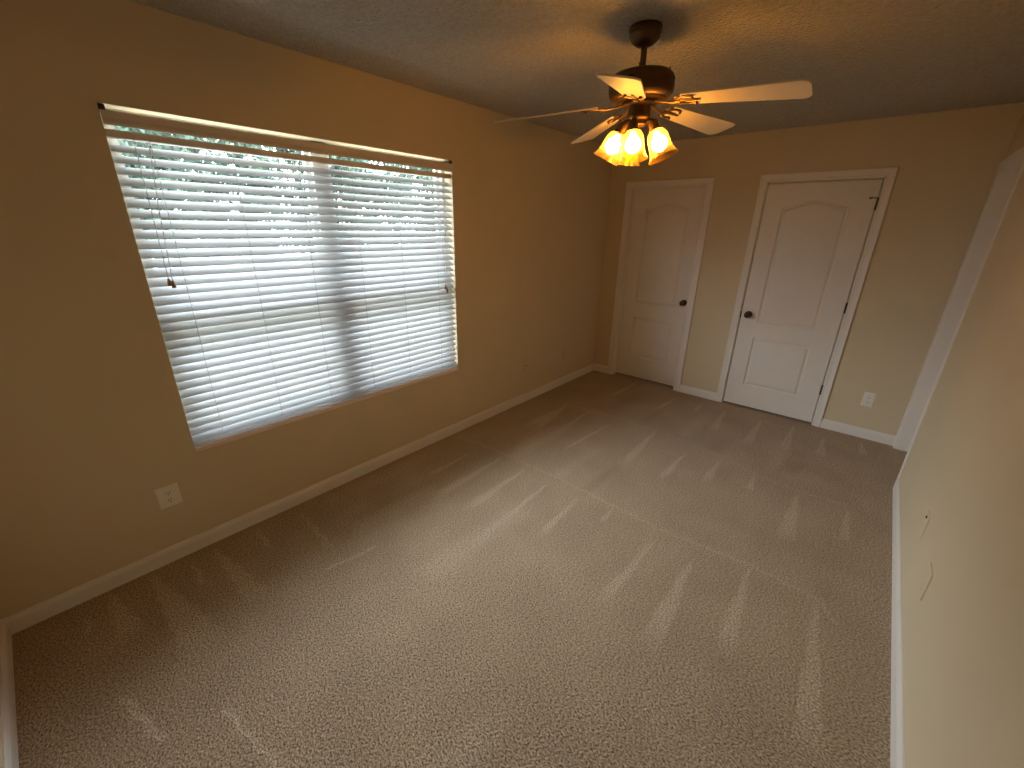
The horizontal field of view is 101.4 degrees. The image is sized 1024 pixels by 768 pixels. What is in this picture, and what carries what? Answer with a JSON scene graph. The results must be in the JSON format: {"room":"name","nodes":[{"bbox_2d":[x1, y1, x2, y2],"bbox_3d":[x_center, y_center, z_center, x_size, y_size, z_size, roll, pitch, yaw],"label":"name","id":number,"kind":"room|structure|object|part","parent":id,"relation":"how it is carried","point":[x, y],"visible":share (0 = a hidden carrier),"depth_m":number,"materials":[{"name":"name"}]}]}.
{"room":"empty bedroom","nodes":[
{"label":"empty bedroom","id":0,"kind":"room"},
{"bbox_2d":[0,695,1,767],"bbox_3d":[-1.073,0.294,0.437,2.873,2.466,0.120,18,26,37],"label":"wall","id":1,"kind":"structure","parent":0,"point":[0,695],"depth_m":1.34,"materials":[{"name":"beige paint"}]},
{"bbox_2d":[0,621,18,767],"bbox_3d":[-1.049,1.372,0.896,2.873,0.086,0.013,18,26,37],"label":"baseboard","id":2,"kind":"structure","parent":1,"relation":"attached to","point":[10,758],"depth_m":1.48,"materials":[{"name":"white paint"}]},
{"bbox_2d":[0,0,612,619],"bbox_3d":[-0.597,-0.710,3.126,0.150,2.466,5.092,18,26,37],"label":"wall","id":3,"kind":"structure","parent":0,"point":[93,421],"depth_m":1.92,"materials":[{"name":"beige paint"}]},
{"bbox_2d":[154,482,182,509],"bbox_3d":[-1.720,0.563,2.100,0.007,0.116,0.092,18,26,37],"label":"wall outlet","id":4,"kind":"object","parent":3,"relation":"attached to","point":[167,496],"visible":1,"depth_m":2.10,"materials":[{"name":"beige plastic"}]},
{"bbox_2d":[164,490,171,495],"bbox_3d":[-1.718,0.545,2.092,0.003,0.027,0.034,18,26,37],"label":"receptacle","id":5,"kind":"object","parent":4,"relation":"attached to","point":[166,492],"depth_m":2.09,"materials":[{"name":"beige plastic"}]},
{"bbox_2d":[166,497,173,502],"bbox_3d":[-1.719,0.581,2.105,0.003,0.027,0.034,18,26,37],"label":"receptacle","id":6,"kind":"object","parent":4,"relation":"attached to","point":[168,499],"depth_m":2.10,"materials":[{"name":"beige plastic"}]},
{"bbox_2d":[99,108,458,451],"bbox_3d":[-1.071,-0.615,2.562,0.158,1.528,1.805,18,26,37],"label":"window","id":7,"kind":"structure","parent":3,"relation":"in","point":[110,141],"depth_m":2.38,"materials":[{"name":"white plastic"}]},
{"bbox_3d":[-1.410,-0.815,2.155,0.024,0.842,0.828,18,26,37],"label":"sash","id":8,"kind":"part","parent":7,"relation":"part of","materials":[{"name":"white plastic"}]},
{"bbox_2d":[97,103,456,446],"bbox_3d":[-1.033,-0.617,2.536,0.074,1.499,1.816,18,26,37],"label":"window blind","id":9,"kind":"object","parent":7,"relation":"attached to","point":[246,352],"visible":0.87,"depth_m":2.30,"materials":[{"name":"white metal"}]},
{"bbox_3d":[-1.551,-0.739,1.803,0.003,0.560,0.013,2,21,3],"label":"pull cord","id":10,"kind":"part","parent":9,"relation":"part of","materials":[{"name":"white fabric"}]},
{"bbox_3d":[-1.531,-0.742,1.827,0.004,0.570,0.047,13,24,29],"label":"pull cord","id":11,"kind":"part","parent":9,"relation":"part of","materials":[{"name":"white fabric"}]},
{"bbox_3d":[-1.542,-0.375,2.007,0.049,1.385,0.002,18,26,37],"label":"ladder cord","id":12,"kind":"part","parent":9,"relation":"part of","materials":[{"name":"white fabric"}]},
{"bbox_3d":[-1.345,-0.452,2.223,0.049,1.385,0.002,18,26,37],"label":"ladder cord","id":13,"kind":"part","parent":9,"relation":"part of","materials":[{"name":"white fabric"}]},
{"bbox_3d":[-1.148,-0.530,2.438,0.049,1.385,0.002,18,26,37],"label":"ladder cord","id":14,"kind":"part","parent":9,"relation":"part of","materials":[{"name":"white fabric"}]},
{"bbox_3d":[-1.052,0.077,2.793,0.048,0.019,1.797,18,26,37],"label":"rail","id":15,"kind":"part","parent":9,"relation":"part of","materials":[{"name":"grey plastic"}]},
{"bbox_3d":[-0.949,-0.608,2.656,0.049,1.385,0.002,18,26,37],"label":"ladder cord","id":16,"kind":"part","parent":9,"relation":"part of","materials":[{"name":"white fabric"}]},
{"bbox_3d":[-0.752,-0.686,2.871,0.049,1.385,0.002,18,26,37],"label":"ladder cord","id":17,"kind":"part","parent":9,"relation":"part of","materials":[{"name":"white fabric"}]},
{"bbox_3d":[-0.557,-0.763,3.085,0.049,1.385,0.002,18,26,37],"label":"ladder cord","id":18,"kind":"part","parent":9,"relation":"part of","materials":[{"name":"white fabric"}]},
{"bbox_3d":[-0.496,-1.076,2.990,0.025,0.730,0.003,-18,28,-41],"label":"pull cord","id":19,"kind":"part","parent":9,"relation":"part of","materials":[{"name":"white fabric"}]},
{"bbox_3d":[-0.479,-1.071,3.013,0.004,0.755,0.008,2,21,3],"label":"pull cord","id":20,"kind":"part","parent":9,"relation":"part of","materials":[{"name":"white fabric"}]},
{"bbox_3d":[-1.059,0.096,2.808,0.095,0.022,1.804,18,26,37],"label":"sill","id":21,"kind":"part","parent":7,"relation":"part of","materials":[{"name":"beige paint"}]},
{"bbox_3d":[-0.810,-1.051,2.811,0.024,0.842,0.828,18,26,37],"label":"sash","id":22,"kind":"part","parent":7,"relation":"part of","materials":[{"name":"white plastic"}]},
{"bbox_2d":[0,363,593,634],"bbox_3d":[-0.557,0.406,3.487,0.013,0.086,4.847,18,26,37],"label":"baseboard","id":23,"kind":"structure","parent":3,"relation":"attached to","point":[21,620],"depth_m":2.36,"materials":[{"name":"white paint"}]},
{"bbox_2d":[523,360,527,371],"bbox_3d":[0.139,-0.178,4.126,0.010,0.116,0.072,18,26,37],"label":"cable plate","id":24,"kind":"object","parent":3,"relation":"attached to","point":[525,363],"visible":1,"depth_m":4.12,"materials":[{"name":"beige paint"}]},
{"bbox_2d":[12,370,906,767],"bbox_3d":[1.109,0.807,2.622,3.820,0.001,5.620,18,26,37],"label":"floor","id":25,"kind":"structure","parent":0,"point":[598,569],"depth_m":1.89,"materials":[{"name":"carpet"}]},
{"bbox_2d":[129,0,1023,146],"bbox_3d":[1.069,-1.532,1.747,3.950,0.100,5.720,18,26,37],"label":"ceiling","id":26,"kind":"structure","parent":0,"point":[862,59],"depth_m":1.94,"materials":[{"name":"white paint"}]},
{"bbox_2d":[494,19,812,165],"bbox_3d":[0.603,-1.254,1.857,1.190,0.519,1.248,-12,24,-30],"label":"ceiling fan","id":27,"kind":"object","parent":26,"relation":"hanging from","point":[638,89],"visible":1,"depth_m":1.74,"materials":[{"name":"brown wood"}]},
{"bbox_3d":[0.149,-1.204,1.875,0.460,0.006,0.142,-5,33,5],"label":"blade","id":28,"kind":"part","parent":27,"relation":"part of","materials":[{"name":"beige wood"}]},
{"bbox_3d":[0.457,-1.348,2.222,0.142,0.006,0.460,-18,19,-9],"label":"blade","id":29,"kind":"part","parent":27,"relation":"part of","materials":[{"name":"beige wood"}]},
{"bbox_3d":[0.463,-1.105,1.929,0.071,0.084,0.069,17,28,38],"label":"bulb","id":30,"kind":"part","parent":27,"relation":"part of","materials":[{"name":"white glass"}]},
{"bbox_3d":[0.501,-1.152,1.887,0.084,0.064,0.057,17,28,38],"label":"lamp arm","id":31,"kind":"part","parent":27,"relation":"part of","materials":[{"name":"brown metal"}]},
{"bbox_3d":[0.410,-1.057,1.493,0.142,0.006,0.460,18,32,14],"label":"blade","id":32,"kind":"part","parent":27,"relation":"part of","materials":[{"name":"beige wood"}]},
{"bbox_3d":[0.553,-1.118,1.978,0.070,0.087,0.070,17,28,38],"label":"bulb","id":33,"kind":"part","parent":27,"relation":"part of","materials":[{"name":"white glass"}]},
{"bbox_3d":[0.533,-1.130,1.827,0.054,0.061,0.073,17,28,38],"label":"lamp arm","id":34,"kind":"part","parent":27,"relation":"part of","materials":[{"name":"brown metal"}]},
{"bbox_3d":[0.532,-1.061,1.839,0.069,0.088,0.070,17,28,38],"label":"bulb","id":35,"kind":"part","parent":27,"relation":"part of","materials":[{"name":"white glass"}]},
{"bbox_3d":[0.621,-1.141,1.854,0.082,0.064,0.054,17,28,38],"label":"lamp arm","id":36,"kind":"part","parent":27,"relation":"part of","materials":[{"name":"brown metal"}]},
{"bbox_3d":[0.653,-1.075,1.855,0.071,0.085,0.069,17,28,38],"label":"bulb","id":37,"kind":"part","parent":27,"relation":"part of","materials":[{"name":"white glass"}]},
{"bbox_3d":[0.909,-1.290,2.054,0.460,0.006,0.142,-9,10,-32],"label":"blade","id":38,"kind":"part","parent":27,"relation":"part of","materials":[{"name":"beige wood"}]},
{"bbox_3d":[0.880,-1.111,1.603,0.460,0.006,0.142,21,18,34],"label":"blade","id":39,"kind":"part","parent":27,"relation":"part of","materials":[{"name":"beige wood"}]},
{"bbox_2d":[594,102,1023,435],"bbox_3d":[2.215,-0.967,3.943,2.998,2.466,0.125,18,26,37],"label":"wall","id":40,"kind":"structure","parent":0,"point":[948,162],"depth_m":3.34,"materials":[{"name":"beige paint"}]},
{"bbox_2d":[594,363,607,372],"bbox_3d":[1.090,-0.193,5.155,0.198,0.086,0.013,18,26,37],"label":"baseboard","id":41,"kind":"structure","parent":40,"relation":"attached to","point":[597,367],"depth_m":5.15,"materials":[{"name":"white paint"}]},
{"bbox_2d":[615,187,705,385],"bbox_3d":[1.539,-1.001,4.516,0.732,2.019,0.104,18,26,37],"label":"door","id":42,"kind":"structure","parent":40,"relation":"in","point":[665,223],"depth_m":4.49,"materials":[{"name":"white paint"}]},
{"bbox_2d":[607,177,715,391],"bbox_3d":[1.553,-1.027,4.515,0.878,2.114,0.142,18,26,37],"label":"trim","id":43,"kind":"structure","parent":40,"relation":"attached to","point":[708,182],"depth_m":4.37,"materials":[{"name":"white paint"}]},
{"bbox_2d":[679,384,716,400],"bbox_3d":[1.973,0.089,4.448,0.381,0.086,0.013,18,26,37],"label":"baseboard","id":44,"kind":"structure","parent":40,"relation":"attached to","point":[686,389],"depth_m":4.44,"materials":[{"name":"white paint"}]},
{"bbox_2d":[723,179,882,421],"bbox_3d":[2.464,-0.677,3.707,0.778,2.013,0.104,18,26,37],"label":"door","id":45,"kind":"structure","parent":40,"relation":"in","point":[811,239],"depth_m":3.66,"materials":[{"name":"white paint"}]},
{"bbox_3d":[2.206,-0.647,3.922,0.057,0.057,0.060,18,26,37],"label":"knob","id":46,"kind":"part","parent":45,"relation":"part of","materials":[{"name":"brown metal"}]},
{"bbox_2d":[715,167,898,426],"bbox_3d":[2.511,-0.722,3.749,0.900,2.114,0.142,18,26,37],"label":"trim","id":47,"kind":"structure","parent":40,"relation":"attached to","point":[888,174],"depth_m":3.52,"materials":[{"name":"white paint"}]},
{"bbox_2d":[820,418,895,445],"bbox_3d":[2.988,0.412,3.636,0.514,0.086,0.013,18,26,37],"label":"baseboard","id":48,"kind":"structure","parent":40,"relation":"attached to","point":[888,439],"depth_m":3.62,"materials":[{"name":"white paint"}]},
{"bbox_2d":[861,392,876,407],"bbox_3d":[3.002,0.133,3.527,0.078,0.122,0.007,18,26,37],"label":"wall outlet","id":49,"kind":"object","parent":40,"relation":"attached to","point":[868,399],"visible":1,"depth_m":3.52,"materials":[{"name":"beige plastic"}]},
{"bbox_2d":[899,111,1023,767],"bbox_3d":[1.643,0.034,1.257,0.125,2.466,4.967,18,26,37],"label":"wall","id":50,"kind":"structure","parent":0,"point":[963,643],"depth_m":1.42,"materials":[{"name":"beige paint"}]},
{"bbox_2d":[890,478,904,767],"bbox_3d":[1.341,1.202,1.459,0.013,0.086,4.021,18,26,37],"label":"baseboard","id":51,"kind":"structure","parent":50,"relation":"attached to","point":[897,760],"depth_m":1.72,"materials":[{"name":"white paint"}]},
{"bbox_2d":[919,511,930,540],"bbox_3d":[1.893,0.650,1.926,0.010,0.122,0.074,18,26,37],"label":"cable plate","id":52,"kind":"object","parent":50,"relation":"attached to","point":[927,518],"visible":1,"depth_m":1.91,"materials":[{"name":"beige paint"}]},
{"bbox_2d":[919,562,932,600],"bbox_3d":[1.642,0.784,1.663,0.007,0.125,0.092,18,26,37],"label":"blank wall plate","id":53,"kind":"object","parent":50,"relation":"attached to","point":[927,577],"visible":1,"depth_m":1.65,"materials":[{"name":"beige paint"}]},
{"bbox_2d":[893,146,1023,478],"bbox_3d":[2.984,-0.354,2.793,0.142,2.114,0.824,18,26,37],"label":"trim","id":54,"kind":"structure","parent":50,"relation":"attached to","point":[1009,171],"depth_m":2.93,"materials":[{"name":"white paint"}]},
{"label":"outside","id":55,"kind":"structure","parent":0,"visible":0},
{"bbox_3d":[-11.951,-2.846,12.843,29.830,0.100,45.000,18,26,37],"label":"ground","id":56,"kind":"structure","parent":55,"visible":0},
{"bbox_2d":[115,126,313,285],"bbox_3d":[-4.945,-2.659,6.843,2.228,4.262,2.527,18,26,37],"label":"leafy tree","id":57,"kind":"object","parent":56,"relation":"on","point":[121,142],"visible":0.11,"depth_m":6.22,"materials":[{"name":"green plant"}]},
{"bbox_2d":[267,147,424,276],"bbox_3d":[-3.286,-3.284,8.544,2.304,4.345,2.592,18,26,37],"label":"leafy tree","id":58,"kind":"object","parent":56,"relation":"on","point":[268,148],"visible":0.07,"depth_m":8.10,"materials":[{"name":"green plant"}]},
{"bbox_2d":[381,165,435,261],"bbox_3d":[-1.754,-3.881,10.368,2.252,4.251,2.558,18,26,37],"label":"leafy tree","id":59,"kind":"object","parent":56,"relation":"on","point":[409,167],"visible":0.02,"depth_m":9.41,"materials":[{"name":"green plant"}]}
]}

